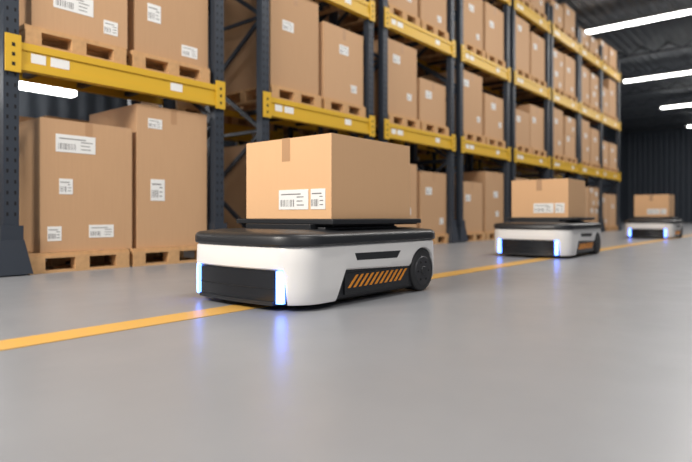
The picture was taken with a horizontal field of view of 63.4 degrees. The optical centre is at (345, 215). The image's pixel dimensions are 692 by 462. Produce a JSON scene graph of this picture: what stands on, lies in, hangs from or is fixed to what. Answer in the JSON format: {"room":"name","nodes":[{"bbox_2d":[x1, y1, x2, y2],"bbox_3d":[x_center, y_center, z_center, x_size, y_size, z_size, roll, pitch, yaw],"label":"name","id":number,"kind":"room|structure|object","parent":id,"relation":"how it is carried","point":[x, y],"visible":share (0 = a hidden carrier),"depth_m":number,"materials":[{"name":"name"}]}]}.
{"room":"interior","nodes":[
{"label":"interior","id":0,"kind":"room"},
{"bbox_2d":[19,89,628,221],"bbox_3d":[4.132,-3.300,23.882,0.200,7.600,62.000,0,0,40],"label":"wall","id":1,"kind":"structure","parent":0,"point":[32,104],"depth_m":12.15,"materials":[{"name":"grey"}]},
{"bbox_2d":[19,81,78,96],"bbox_3d":[-7.605,-2.260,8.019,2.050,0.280,6.600,0,0,40],"label":"wall light","id":2,"kind":"object","parent":1,"relation":"attached to","point":[22,85],"visible":0.3,"depth_m":9.54,"materials":[{"name":"white"}]},
{"bbox_2d":[556,0,691,133],"bbox_3d":[15.452,-6.926,20.914,21.026,0.351,48.120,0,0,40],"label":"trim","id":3,"kind":"structure","parent":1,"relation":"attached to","point":[559,1],"depth_m":29.20,"materials":[{"name":"grey metal"}]},
{"bbox_2d":[0,222,691,461],"bbox_3d":[12.279,0.548,17.102,21.000,0.103,62.000,0,0,40],"label":"floor","id":4,"kind":"structure","parent":0,"point":[587,357],"depth_m":1.87,"materials":[{"name":"concrete"}]},
{"bbox_2d":[28,249,129,274],"bbox_3d":[-2.835,0.412,5.481,1.100,0.175,0.920,0,0,40],"label":"wooden pallet","id":5,"kind":"object","parent":4,"relation":"on","point":[78,260],"visible":0.49,"depth_m":5.18,"materials":[{"name":"brown wood"}]},
{"bbox_2d":[19,117,131,252],"bbox_3d":[-2.783,-0.274,5.549,1.005,1.193,0.860,0,0,40],"label":"cardboard box","id":6,"kind":"object","parent":5,"relation":"on","point":[75,178],"visible":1,"depth_m":5.15,"materials":[{"name":"brown"}]},
{"bbox_2d":[0,0,226,276],"bbox_3d":[-2.522,-2.450,5.826,1.210,5.900,2.430,0,0,40],"label":"rack","id":7,"kind":"object","parent":4,"relation":"on","point":[17,57],"visible":0.91,"depth_m":5.12,"materials":[{"name":"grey metal"}]},
{"bbox_2d":[19,24,126,81],"bbox_3d":[-2.854,-1.550,5.458,1.100,0.175,0.920,0,0,40],"label":"wooden pallet","id":8,"kind":"object","parent":7,"relation":"on","point":[30,34],"visible":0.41,"depth_m":5.13,"materials":[{"name":"brown wood"}]},
{"bbox_2d":[19,0,126,49],"bbox_3d":[-2.816,-2.240,5.492,1.005,1.203,0.880,0,0,40],"label":"cardboard box","id":9,"kind":"object","parent":8,"relation":"on","point":[104,21],"visible":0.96,"depth_m":5.17,"materials":[{"name":"brown"}]},
{"bbox_2d":[93,50,209,96],"bbox_3d":[-2.224,-1.550,6.215,1.100,0.175,0.920,0,0,40],"label":"wooden pallet","id":10,"kind":"object","parent":7,"relation":"on","point":[134,58],"visible":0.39,"depth_m":5.88,"materials":[{"name":"brown wood"}]},
{"bbox_2d":[105,0,207,67],"bbox_3d":[-2.209,-2.265,6.242,1.005,1.253,0.880,0,0,40],"label":"cardboard box","id":11,"kind":"object","parent":10,"relation":"on","point":[177,30],"visible":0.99,"depth_m":5.91,"materials":[{"name":"brown"}]},
{"bbox_2d":[104,245,196,266],"bbox_3d":[-2.224,0.412,6.215,1.100,0.175,0.920,0,0,40],"label":"wooden pallet","id":12,"kind":"object","parent":4,"relation":"on","point":[171,255],"visible":0.36,"depth_m":5.84,"materials":[{"name":"brown wood"}]},
{"bbox_2d":[90,103,206,247],"bbox_3d":[-2.205,-0.404,6.245,1.005,1.453,0.840,0,0,40],"label":"cardboard box","id":13,"kind":"object","parent":12,"relation":"on","point":[169,146],"visible":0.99,"depth_m":5.88,"materials":[{"name":"brown"}]},
{"bbox_2d":[128,100,282,145],"bbox_3d":[-2.256,-2.450,9.273,1.210,5.900,2.430,0,0,40],"label":"rack","id":14,"kind":"object","parent":4,"relation":"on","point":[277,134],"visible":0.05,"depth_m":9.13,"materials":[{"name":"grey metal"}]},
{"bbox_2d":[176,104,227,123],"bbox_3d":[-2.587,-1.550,8.905,1.100,0.175,0.920,0,0,40],"label":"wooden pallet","id":15,"kind":"object","parent":14,"relation":"on","point":[178,107],"visible":0.1,"depth_m":8.40,"materials":[{"name":"brown wood"}]},
{"bbox_2d":[228,117,273,130],"bbox_3d":[-1.957,-1.550,9.662,1.100,0.175,0.920,0,0,40],"label":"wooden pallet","id":16,"kind":"object","parent":14,"relation":"on","point":[235,121],"visible":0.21,"depth_m":9.29,"materials":[{"name":"brown wood"}]},
{"bbox_2d":[205,0,374,227],"bbox_3d":[-0.718,-2.450,7.994,1.210,5.900,2.430,0,0,40],"label":"rack","id":17,"kind":"object","parent":4,"relation":"on","point":[269,110],"visible":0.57,"depth_m":7.44,"materials":[{"name":"grey metal"}]},
{"bbox_2d":[225,84,321,111],"bbox_3d":[-1.050,-1.550,7.626,1.100,0.175,0.920,0,0,40],"label":"wooden pallet","id":18,"kind":"object","parent":17,"relation":"on","point":[246,98],"visible":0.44,"depth_m":7.34,"materials":[{"name":"brown wood"}]},
{"bbox_2d":[224,0,317,94],"bbox_3d":[-1.042,-2.276,7.645,1.005,1.273,0.880,0,0,40],"label":"cardboard box","id":19,"kind":"object","parent":18,"relation":"on","point":[293,24],"visible":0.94,"depth_m":7.34,"materials":[{"name":"brown"}]},
{"bbox_2d":[286,97,365,125],"bbox_3d":[-0.420,-1.550,8.383,1.100,0.175,0.920,0,0,40],"label":"wooden pallet","id":20,"kind":"object","parent":17,"relation":"on","point":[326,103],"visible":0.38,"depth_m":8.03,"materials":[{"name":"brown wood"}]},
{"bbox_2d":[318,21,362,105],"bbox_3d":[-0.408,-2.166,8.373,1.005,1.053,0.880,0,0,40],"label":"cardboard box","id":21,"kind":"object","parent":20,"relation":"on","point":[340,50],"visible":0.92,"depth_m":7.98,"materials":[{"name":"brown"}]},
{"bbox_2d":[312,0,365,16],"bbox_3d":[-0.420,-3.289,8.383,1.100,0.175,0.920,0,0,40],"label":"wooden pallet","id":22,"kind":"object","parent":17,"relation":"on","point":[332,8],"visible":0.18,"depth_m":8.72,"materials":[{"name":"brown wood"}]},
{"bbox_2d":[288,127,302,137],"bbox_3d":[-0.656,-2.450,11.194,1.210,5.900,2.430,0,0,40],"label":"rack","id":23,"kind":"object","parent":4,"relation":"on","point":[292,132],"visible":0.04,"depth_m":10.01,"materials":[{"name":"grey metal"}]},
{"bbox_2d":[282,127,328,137],"bbox_3d":[-0.988,-1.550,10.827,1.100,0.175,0.920,0,0,40],"label":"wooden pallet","id":24,"kind":"object","parent":23,"relation":"on","point":[303,132],"visible":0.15,"depth_m":10.46,"materials":[{"name":"brown wood"}]},
{"bbox_2d":[195,133,434,305],"bbox_3d":[-0.166,0.011,3.670,0.990,0.976,1.490,0,0,40],"label":"robot","id":25,"kind":"object","parent":4,"relation":"on","point":[321,203],"visible":1,"depth_m":3.30,"materials":[{"name":"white plastic"}]},
{"bbox_2d":[197,264,201,292],"bbox_3d":[-0.875,0.373,3.361,0.035,0.170,0.040,0,0,-31],"label":"led light","id":26,"kind":"object","parent":25,"relation":"attached to","point":[199,266],"depth_m":3.34,"materials":[{"name":"blue"}]},
{"bbox_2d":[276,271,284,304],"bbox_3d":[-0.340,0.373,2.916,0.040,0.170,0.035,0,0,20],"label":"led light","id":27,"kind":"object","parent":25,"relation":"attached to","point":[280,275],"depth_m":2.90,"materials":[{"name":"blue"}]},
{"bbox_2d":[329,0,459,242],"bbox_3d":[0.881,-2.450,9.915,1.210,5.900,2.430,0,0,40],"label":"rack","id":28,"kind":"object","parent":4,"relation":"on","point":[388,132],"visible":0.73,"depth_m":9.69,"materials":[{"name":"grey metal"}]},
{"bbox_2d":[338,2,419,39],"bbox_3d":[0.549,-3.289,9.547,1.100,0.175,0.920,0,0,40],"label":"wooden pallet","id":29,"kind":"object","parent":28,"relation":"on","point":[356,23],"visible":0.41,"depth_m":9.46,"materials":[{"name":"brown wood"}]},
{"bbox_2d":[339,0,416,16],"bbox_3d":[0.555,-3.905,9.542,1.005,1.053,0.880,0,0,40],"label":"cardboard box","id":30,"kind":"object","parent":29,"relation":"on","point":[410,6],"visible":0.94,"depth_m":9.35,"materials":[{"name":"brown"}]},
{"bbox_2d":[341,113,419,134],"bbox_3d":[0.549,-1.550,9.547,1.100,0.175,0.920,0,0,40],"label":"wooden pallet","id":31,"kind":"object","parent":28,"relation":"on","point":[396,119],"visible":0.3,"depth_m":9.22,"materials":[{"name":"brown wood"}]},
{"bbox_2d":[349,38,416,118],"bbox_3d":[0.544,-2.240,9.551,1.005,1.203,0.880,0,0,40],"label":"cardboard box","id":32,"kind":"object","parent":31,"relation":"on","point":[402,59],"visible":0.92,"depth_m":9.19,"materials":[{"name":"brown"}]},
{"bbox_2d":[374,19,448,48],"bbox_3d":[1.179,-3.289,10.305,1.100,0.175,0.920,0,0,40],"label":"wooden pallet","id":33,"kind":"object","parent":28,"relation":"on","point":[425,25],"visible":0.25,"depth_m":10.22,"materials":[{"name":"brown wood"}]},
{"bbox_2d":[417,0,446,31],"bbox_3d":[1.189,-3.780,10.296,1.005,0.803,0.880,0,0,40],"label":"cardboard box","id":34,"kind":"object","parent":33,"relation":"on","point":[434,12],"visible":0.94,"depth_m":9.98,"materials":[{"name":"brown"}]},
{"bbox_2d":[375,121,448,135],"bbox_3d":[1.179,-1.550,10.305,1.100,0.175,0.920,0,0,40],"label":"wooden pallet","id":35,"kind":"object","parent":28,"relation":"on","point":[425,126],"visible":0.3,"depth_m":9.95,"materials":[{"name":"brown wood"}]},
{"bbox_2d":[417,77,445,125],"bbox_3d":[1.173,-2.015,10.309,1.005,0.753,0.880,0,0,40],"label":"cardboard box","id":36,"kind":"object","parent":35,"relation":"on","point":[431,96],"visible":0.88,"depth_m":9.95,"materials":[{"name":"brown"}]},
{"bbox_2d":[418,59,431,171],"bbox_3d":[0.930,-2.450,13.101,1.210,5.900,2.430,0,0,40],"label":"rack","id":37,"kind":"object","parent":4,"relation":"on","point":[428,156],"visible":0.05,"depth_m":13.53,"materials":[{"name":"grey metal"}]},
{"bbox_2d":[432,234,448,243],"bbox_3d":[1.179,0.412,10.305,1.100,0.175,0.920,0,0,40],"label":"wooden pallet","id":38,"kind":"object","parent":4,"relation":"on","point":[444,237],"visible":0.1,"depth_m":10.12,"materials":[{"name":"brown wood"}]},
{"bbox_2d":[417,171,445,233],"bbox_3d":[1.182,-0.229,10.302,1.005,1.103,0.880,0,0,40],"label":"cardboard box","id":39,"kind":"object","parent":38,"relation":"on","point":[431,186],"visible":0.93,"depth_m":9.95,"materials":[{"name":"brown"}]},
{"bbox_2d":[420,70,477,172],"bbox_3d":[2.497,-2.450,14.984,1.210,5.900,2.430,0,0,40],"label":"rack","id":40,"kind":"object","parent":4,"relation":"on","point":[435,155],"visible":0.04,"depth_m":13.88,"materials":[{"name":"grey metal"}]},
{"bbox_2d":[410,0,510,241],"bbox_3d":[2.467,-2.450,11.822,1.210,5.900,2.430,0,0,40],"label":"rack","id":41,"kind":"object","parent":4,"relation":"on","point":[463,146],"visible":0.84,"depth_m":11.23,"materials":[{"name":"grey metal"}]},
{"bbox_2d":[418,40,484,67],"bbox_3d":[2.135,-3.289,11.454,1.100,0.175,0.920,0,0,40],"label":"wooden pallet","id":42,"kind":"object","parent":41,"relation":"on","point":[431,55],"visible":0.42,"depth_m":11.39,"materials":[{"name":"brown wood"}]},
{"bbox_2d":[418,0,482,49],"bbox_3d":[2.136,-3.905,11.453,1.005,1.053,0.880,0,0,40],"label":"cardboard box","id":43,"kind":"object","parent":42,"relation":"on","point":[472,9],"visible":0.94,"depth_m":11.13,"materials":[{"name":"brown"}]},
{"bbox_2d":[418,131,484,145],"bbox_3d":[2.135,-1.550,11.454,1.100,0.175,0.920,0,0,40],"label":"wooden pallet","id":44,"kind":"object","parent":41,"relation":"on","point":[473,137],"visible":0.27,"depth_m":11.11,"materials":[{"name":"brown wood"}]},
{"bbox_2d":[418,70,481,134],"bbox_3d":[2.128,-2.240,11.460,1.005,1.203,0.880,0,0,40],"label":"cardboard box","id":45,"kind":"object","parent":44,"relation":"on","point":[472,83],"visible":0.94,"depth_m":11.12,"materials":[{"name":"brown"}]},
{"bbox_2d":[442,52,505,73],"bbox_3d":[2.765,-3.289,12.211,1.100,0.175,0.920,0,0,40],"label":"wooden pallet","id":46,"kind":"object","parent":41,"relation":"on","point":[488,56],"visible":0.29,"depth_m":12.12,"materials":[{"name":"brown wood"}]},
{"bbox_2d":[483,1,503,59],"bbox_3d":[2.776,-3.905,12.202,1.005,1.053,0.880,0,0,40],"label":"cardboard box","id":47,"kind":"object","parent":46,"relation":"on","point":[493,18],"visible":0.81,"depth_m":11.83,"materials":[{"name":"brown"}]},
{"bbox_2d":[468,136,505,148],"bbox_3d":[2.765,-1.550,12.211,1.100,0.175,0.920,0,0,40],"label":"wooden pallet","id":48,"kind":"object","parent":41,"relation":"on","point":[494,142],"visible":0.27,"depth_m":11.85,"materials":[{"name":"brown wood"}]},
{"bbox_2d":[482,93,502,139],"bbox_3d":[2.770,-2.091,12.207,1.005,0.903,0.880,0,0,40],"label":"cardboard box","id":49,"kind":"object","parent":48,"relation":"on","point":[492,106],"visible":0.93,"depth_m":11.81,"materials":[{"name":"brown"}]},
{"bbox_2d":[438,232,484,241],"bbox_3d":[2.135,0.412,11.454,1.100,0.175,0.920,0,0,40],"label":"wooden pallet","id":50,"kind":"object","parent":4,"relation":"on","point":[472,235],"visible":0.22,"depth_m":11.12,"materials":[{"name":"brown wood"}]},
{"bbox_2d":[454,181,482,231],"bbox_3d":[2.133,-0.178,11.456,1.005,1.003,0.880,0,0,40],"label":"cardboard box","id":51,"kind":"object","parent":50,"relation":"on","point":[472,191],"visible":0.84,"depth_m":11.14,"materials":[{"name":"brown"}]},
{"bbox_2d":[467,231,494,239],"bbox_3d":[2.765,0.412,12.211,1.100,0.175,0.920,0,0,40],"label":"wooden pallet","id":52,"kind":"object","parent":4,"relation":"on","point":[487,234],"visible":0.13,"depth_m":11.67,"materials":[{"name":"brown wood"}]},
{"bbox_2d":[454,171,502,231],"bbox_3d":[2.773,-0.303,12.204,1.005,1.253,0.880,0,0,40],"label":"cardboard box","id":53,"kind":"object","parent":52,"relation":"on","point":[492,182],"visible":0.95,"depth_m":11.77,"materials":[{"name":"brown"}]},
{"bbox_2d":[467,0,550,236],"bbox_3d":[4.034,-2.450,13.705,1.210,5.900,2.430,0,0,40],"label":"rack","id":54,"kind":"object","parent":4,"relation":"on","point":[517,80],"visible":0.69,"depth_m":13.23,"materials":[{"name":"grey metal"}]},
{"bbox_2d":[475,67,531,87],"bbox_3d":[3.702,-3.289,13.337,1.100,0.175,0.920,0,0,40],"label":"wooden pallet","id":55,"kind":"object","parent":54,"relation":"on","point":[486,77],"visible":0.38,"depth_m":13.28,"materials":[{"name":"brown wood"}]},
{"bbox_2d":[498,15,528,72],"bbox_3d":[3.707,-3.981,13.333,1.005,1.203,0.880,0,0,40],"label":"cardboard box","id":56,"kind":"object","parent":55,"relation":"on","point":[522,27],"visible":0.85,"depth_m":13.04,"materials":[{"name":"brown"}]},
{"bbox_2d":[479,144,531,155],"bbox_3d":[3.702,-1.550,13.337,1.100,0.175,0.920,0,0,40],"label":"wooden pallet","id":57,"kind":"object","parent":54,"relation":"on","point":[525,149],"visible":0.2,"depth_m":13.01,"materials":[{"name":"brown wood"}]},
{"bbox_2d":[490,109,529,146],"bbox_3d":[3.713,-2.041,13.328,1.005,0.803,0.880,0,0,40],"label":"cardboard box","id":58,"kind":"object","parent":57,"relation":"on","point":[522,118],"visible":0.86,"depth_m":13.02,"materials":[{"name":"brown"}]},
{"bbox_2d":[485,0,531,14],"bbox_3d":[3.702,-4.970,13.337,1.100,0.175,0.920,0,0,40],"label":"wooden pallet","id":59,"kind":"object","parent":54,"relation":"on","point":[496,3],"visible":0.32,"depth_m":13.14,"materials":[{"name":"brown wood"}]},
{"bbox_2d":[492,75,546,92],"bbox_3d":[4.332,-3.289,14.094,1.100,0.175,0.920,0,0,40],"label":"wooden pallet","id":60,"kind":"object","parent":54,"relation":"on","point":[533,78],"visible":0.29,"depth_m":13.96,"materials":[{"name":"brown wood"}]},
{"bbox_2d":[529,31,544,80],"bbox_3d":[4.342,-3.905,14.086,1.005,1.053,0.880,0,0,40],"label":"cardboard box","id":61,"kind":"object","parent":60,"relation":"on","point":[536,43],"visible":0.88,"depth_m":13.68,"materials":[{"name":"brown"}]},
{"bbox_2d":[501,148,546,159],"bbox_3d":[4.332,-1.550,14.094,1.100,0.175,0.920,0,0,40],"label":"wooden pallet","id":62,"kind":"object","parent":54,"relation":"on","point":[534,151],"visible":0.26,"depth_m":13.73,"materials":[{"name":"brown wood"}]},
{"bbox_2d":[516,104,543,149],"bbox_3d":[4.324,-2.166,14.101,1.005,1.053,0.880,0,0,40],"label":"cardboard box","id":63,"kind":"object","parent":62,"relation":"on","point":[536,113],"visible":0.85,"depth_m":13.70,"materials":[{"name":"brown"}]},
{"bbox_2d":[494,178,601,256],"bbox_3d":[2.631,0.018,7.288,0.990,0.961,1.490,0,0,40],"label":"robot","id":64,"kind":"object","parent":4,"relation":"on","point":[547,214],"visible":1,"depth_m":6.91,"materials":[{"name":"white plastic"}]},
{"bbox_2d":[516,5,580,179],"bbox_3d":[5.570,-2.450,15.550,1.210,5.900,2.430,0,0,40],"label":"rack","id":65,"kind":"object","parent":4,"relation":"on","point":[559,36],"visible":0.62,"depth_m":15.33,"materials":[{"name":"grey metal"}]},
{"bbox_2d":[516,86,565,102],"bbox_3d":[5.238,-3.289,15.182,1.100,0.175,0.920,0,0,40],"label":"wooden pallet","id":66,"kind":"object","parent":65,"relation":"on","point":[524,95],"visible":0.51,"depth_m":15.16,"materials":[{"name":"brown wood"}]},
{"bbox_2d":[553,67,563,90],"bbox_3d":[5.247,-3.631,15.174,1.005,0.503,0.880,0,0,40],"label":"cardboard box","id":67,"kind":"object","parent":66,"relation":"on","point":[558,76],"visible":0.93,"depth_m":14.87,"materials":[{"name":"brown"}]},
{"bbox_2d":[553,48,563,72],"bbox_3d":[5.245,-4.133,15.176,1.005,0.503,0.880,0,0,40],"label":"cardboard box","id":68,"kind":"object","parent":67,"relation":"on","point":[558,57],"visible":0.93,"depth_m":14.88,"materials":[{"name":"brown"}]},
{"bbox_2d":[517,153,565,162],"bbox_3d":[5.238,-1.550,15.182,1.100,0.175,0.920,0,0,40],"label":"wooden pallet","id":69,"kind":"object","parent":65,"relation":"on","point":[557,156],"visible":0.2,"depth_m":14.85,"materials":[{"name":"brown wood"}]},
{"bbox_2d":[542,107,562,154],"bbox_3d":[5.229,-2.240,15.189,1.005,1.203,0.880,0,0,40],"label":"cardboard box","id":70,"kind":"object","parent":69,"relation":"on","point":[557,114],"visible":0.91,"depth_m":14.88,"materials":[{"name":"brown"}]},
{"bbox_2d":[529,21,565,38],"bbox_3d":[5.238,-4.970,15.182,1.100,0.175,0.920,0,0,40],"label":"wooden pallet","id":71,"kind":"object","parent":65,"relation":"on","point":[536,30],"visible":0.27,"depth_m":14.90,"materials":[{"name":"brown wood"}]},
{"bbox_2d":[530,0,562,28],"bbox_3d":[5.228,-5.361,15.190,1.005,0.603,0.880,0,0,40],"label":"cardboard box","id":72,"kind":"object","parent":71,"relation":"on","point":[557,9],"visible":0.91,"depth_m":14.88,"materials":[{"name":"brown"}]},
{"bbox_2d":[530,92,576,107],"bbox_3d":[5.868,-3.289,15.939,1.100,0.175,0.920,0,0,40],"label":"wooden pallet","id":73,"kind":"object","parent":65,"relation":"on","point":[569,96],"visible":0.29,"depth_m":15.82,"materials":[{"name":"brown wood"}]},
{"bbox_2d":[564,54,574,95],"bbox_3d":[5.868,-3.905,15.938,1.005,1.053,0.880,0,0,40],"label":"cardboard box","id":74,"kind":"object","parent":73,"relation":"on","point":[569,63],"visible":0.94,"depth_m":15.58,"materials":[{"name":"brown"}]},
{"bbox_2d":[541,31,576,48],"bbox_3d":[5.868,-4.970,15.939,1.100,0.175,0.920,0,0,40],"label":"wooden pallet","id":75,"kind":"object","parent":65,"relation":"on","point":[568,34],"visible":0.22,"depth_m":15.84,"materials":[{"name":"brown wood"}]},
{"bbox_2d":[559,3,574,36],"bbox_3d":[5.865,-5.436,15.941,1.005,0.753,0.880,0,0,40],"label":"cardboard box","id":76,"kind":"object","parent":75,"relation":"on","point":[568,13],"visible":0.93,"depth_m":15.53,"materials":[{"name":"brown"}]},
{"bbox_2d":[566,156,576,163],"bbox_3d":[5.868,-1.550,15.939,1.100,0.175,0.920,0,0,40],"label":"wooden pallet","id":77,"kind":"object","parent":65,"relation":"on","point":[568,159],"visible":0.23,"depth_m":15.59,"materials":[{"name":"brown wood"}]},
{"bbox_2d":[563,134,574,157],"bbox_3d":[5.873,-1.940,15.934,1.005,0.603,0.880,0,0,40],"label":"cardboard box","id":78,"kind":"object","parent":77,"relation":"on","point":[568,141],"visible":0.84,"depth_m":15.50,"materials":[{"name":"brown"}]},
{"bbox_2d":[563,116,575,136],"bbox_3d":[5.878,-2.494,15.930,1.005,0.503,0.880,0,0,40],"label":"cardboard box","id":79,"kind":"object","parent":78,"relation":"on","point":[569,124],"visible":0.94,"depth_m":15.54,"materials":[{"name":"brown"}]},
{"bbox_2d":[553,28,605,231],"bbox_3d":[7.041,-2.450,17.317,1.210,5.900,2.430,0,0,40],"label":"rack","id":80,"kind":"object","parent":4,"relation":"on","point":[585,54],"visible":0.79,"depth_m":16.87,"materials":[{"name":"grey metal"}]},
{"bbox_2d":[553,100,590,112],"bbox_3d":[6.709,-3.289,16.950,1.100,0.175,0.920,0,0,40],"label":"wooden pallet","id":81,"kind":"object","parent":80,"relation":"on","point":[585,104],"visible":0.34,"depth_m":16.86,"materials":[{"name":"brown wood"}]},
{"bbox_2d":[582,66,588,102],"bbox_3d":[6.705,-3.905,16.953,1.005,1.053,0.880,0,0,40],"label":"cardboard box","id":82,"kind":"object","parent":81,"relation":"on","point":[585,72],"visible":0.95,"depth_m":16.70,"materials":[{"name":"brown"}]},
{"bbox_2d":[558,105,600,117],"bbox_3d":[7.339,-3.289,17.707,1.100,0.175,0.920,0,0,40],"label":"wooden pallet","id":83,"kind":"object","parent":80,"relation":"on","point":[593,108],"visible":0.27,"depth_m":17.52,"materials":[{"name":"brown wood"}]},
{"bbox_2d":[589,89,598,107],"bbox_3d":[7.349,-3.631,17.699,1.005,0.503,0.880,0,0,40],"label":"cardboard box","id":84,"kind":"object","parent":83,"relation":"on","point":[593,95],"visible":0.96,"depth_m":17.29,"materials":[{"name":"brown"}]},
{"bbox_2d":[589,72,598,92],"bbox_3d":[7.342,-4.133,17.704,1.005,0.503,0.880,0,0,40],"label":"cardboard box","id":85,"kind":"object","parent":84,"relation":"on","point":[593,79],"visible":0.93,"depth_m":17.28,"materials":[{"name":"brown"}]},
{"bbox_2d":[582,160,590,166],"bbox_3d":[6.709,-1.550,16.950,1.100,0.175,0.920,0,0,40],"label":"wooden pallet","id":86,"kind":"object","parent":80,"relation":"on","point":[585,163],"visible":0.22,"depth_m":16.59,"materials":[{"name":"brown wood"}]},
{"bbox_2d":[582,119,589,161],"bbox_3d":[6.713,-2.240,16.946,1.005,1.203,0.880,0,0,40],"label":"cardboard box","id":87,"kind":"object","parent":86,"relation":"on","point":[585,124],"visible":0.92,"depth_m":16.66,"materials":[{"name":"brown"}]},
{"bbox_2d":[591,162,600,168],"bbox_3d":[7.339,-1.550,17.707,1.100,0.175,0.920,0,0,40],"label":"wooden pallet","id":88,"kind":"object","parent":80,"relation":"on","point":[593,165],"visible":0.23,"depth_m":17.35,"materials":[{"name":"brown wood"}]},
{"bbox_2d":[590,128,598,163],"bbox_3d":[7.347,-2.166,17.700,1.005,1.053,0.880,0,0,40],"label":"cardboard box","id":89,"kind":"object","parent":88,"relation":"on","point":[594,134],"visible":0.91,"depth_m":17.34,"materials":[{"name":"brown"}]},
{"bbox_2d":[565,45,621,231],"bbox_3d":[8.352,-2.450,18.893,1.210,5.900,2.430,0,0,40],"label":"rack","id":90,"kind":"object","parent":4,"relation":"on","point":[608,71],"visible":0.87,"depth_m":18.81,"materials":[{"name":"grey metal"}]},
{"bbox_2d":[573,111,609,120],"bbox_3d":[8.020,-3.289,18.526,1.100,0.175,0.920,0,0,40],"label":"wooden pallet","id":91,"kind":"object","parent":90,"relation":"on","point":[606,114],"visible":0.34,"depth_m":18.23,"materials":[{"name":"brown wood"}]},
{"bbox_2d":[603,87,608,112],"bbox_3d":[8.030,-3.780,18.517,1.005,0.803,0.880,0,0,40],"label":"cardboard box","id":92,"kind":"object","parent":91,"relation":"on","point":[605,90],"visible":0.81,"depth_m":18.25,"materials":[{"name":"brown"}]},
{"bbox_2d":[582,114,617,123],"bbox_3d":[8.650,-3.289,19.283,1.100,0.175,0.920,0,0,40],"label":"wooden pallet","id":93,"kind":"object","parent":90,"relation":"on","point":[612,117],"visible":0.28,"depth_m":19.00,"materials":[{"name":"brown wood"}]},
{"bbox_2d":[603,78,615,116],"bbox_3d":[8.649,-3.981,19.284,1.005,1.203,0.880,0,0,40],"label":"cardboard box","id":94,"kind":"object","parent":93,"relation":"on","point":[608,83],"visible":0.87,"depth_m":18.85,"materials":[{"name":"brown"}]},
{"bbox_2d":[590,64,617,76],"bbox_3d":[8.650,-4.970,19.283,1.100,0.175,0.920,0,0,40],"label":"wooden pallet","id":95,"kind":"object","parent":90,"relation":"on","point":[611,66],"visible":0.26,"depth_m":19.10,"materials":[{"name":"brown wood"}]},
{"bbox_2d":[608,46,616,67],"bbox_3d":[8.660,-5.361,19.275,1.005,0.603,0.880,0,0,40],"label":"cardboard box","id":96,"kind":"object","parent":95,"relation":"on","point":[612,54],"visible":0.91,"depth_m":18.90,"materials":[{"name":"brown"}]},
{"bbox_2d":[610,167,617,172],"bbox_3d":[8.650,-1.550,19.283,1.100,0.175,0.920,0,0,40],"label":"wooden pallet","id":97,"kind":"object","parent":90,"relation":"on","point":[612,169],"visible":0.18,"depth_m":18.93,"materials":[{"name":"brown wood"}]},
{"bbox_2d":[608,143,616,167],"bbox_3d":[8.662,-2.041,19.272,1.005,0.803,0.880,0,0,40],"label":"cardboard box","id":98,"kind":"object","parent":97,"relation":"on","point":[612,148],"visible":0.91,"depth_m":18.88,"materials":[{"name":"brown"}]},
{"bbox_2d":[610,225,617,230],"bbox_3d":[8.650,0.412,19.283,1.100,0.175,0.920,0,0,40],"label":"wooden pallet","id":99,"kind":"object","parent":4,"relation":"on","point":[614,227],"visible":0.23,"depth_m":18.94,"materials":[{"name":"brown wood"}]},
{"bbox_2d":[608,194,615,225],"bbox_3d":[8.647,-0.203,19.285,1.005,1.053,0.880,0,0,40],"label":"cardboard box","id":100,"kind":"object","parent":99,"relation":"on","point":[611,198],"visible":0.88,"depth_m":18.86,"materials":[{"name":"brown"}]},
{"bbox_2d":[625,194,682,237],"bbox_3d":[7.113,0.006,12.925,0.990,0.986,1.490,0,0,40],"label":"robot","id":101,"kind":"object","parent":4,"relation":"on","point":[654,214],"visible":1,"depth_m":12.55,"materials":[{"name":"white plastic"}]},
{"bbox_3d":[8.020,0.413,18.526,1.100,0.175,0.920,0,0,40],"label":"wooden pallet","id":102,"kind":"object","parent":4,"relation":"on","visible":0},
{"bbox_2d":[603,194,607,225],"bbox_3d":[8.019,-0.203,18.527,1.005,1.053,0.880,0,0,40],"label":"cardboard box","id":103,"kind":"object","parent":102,"relation":"on","point":[605,196],"visible":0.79,"depth_m":18.30,"materials":[{"name":"brown"}]},
{"bbox_3d":[-1.050,0.413,7.626,1.100,0.175,0.920,0,0,40],"label":"wooden pallet","id":104,"kind":"object","parent":4,"relation":"on","visible":0},
{"bbox_2d":[224,145,255,227],"bbox_3d":[-1.046,-0.303,7.623,1.005,1.253,0.880,0,0,40],"label":"cardboard box","id":105,"kind":"object","parent":104,"relation":"on","point":[235,181],"visible":0.02,"depth_m":7.39,"materials":[{"name":"brown"}]},
{"bbox_3d":[0.549,0.413,9.547,1.100,0.175,0.920,0,0,40],"label":"wooden pallet","id":106,"kind":"object","parent":4,"relation":"on","visible":0},
{"bbox_2d":[388,164,416,227],"bbox_3d":[0.546,-0.279,9.550,1.005,1.203,0.880,0,0,40],"label":"cardboard box","id":107,"kind":"object","parent":106,"relation":"on","point":[413,168],"visible":0.05,"depth_m":9.46,"materials":[{"name":"brown"}]},
{"bbox_2d":[554,0,691,132],"bbox_3d":[13.559,-7.150,18.639,21.000,0.100,58.000,0,0,40],"label":"ceiling","id":108,"kind":"structure","parent":0,"point":[589,13],"depth_m":24.03,"materials":[{"name":"grey"}]},
{"bbox_2d":[576,6,691,33],"bbox_3d":[10.589,-6.735,17.728,7.400,0.730,0.260,0,0,40],"label":"ceiling light","id":109,"kind":"object","parent":108,"relation":"hanging from","point":[685,10],"depth_m":18.40,"materials":[{"name":"plastic"}]},
{"bbox_2d":[623,65,691,82],"bbox_3d":[16.090,-6.735,24.338,7.400,0.730,0.260,0,0,40],"label":"ceiling light","id":110,"kind":"object","parent":108,"relation":"hanging from","point":[686,71],"depth_m":25.73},
{"bbox_2d":[629,127,691,221],"bbox_3d":[32.172,-3.300,41.007,21.000,7.600,0.200,0,0,40],"label":"wall","id":111,"kind":"structure","parent":0,"point":[660,162],"depth_m":45.96,"materials":[{"name":"grey"}]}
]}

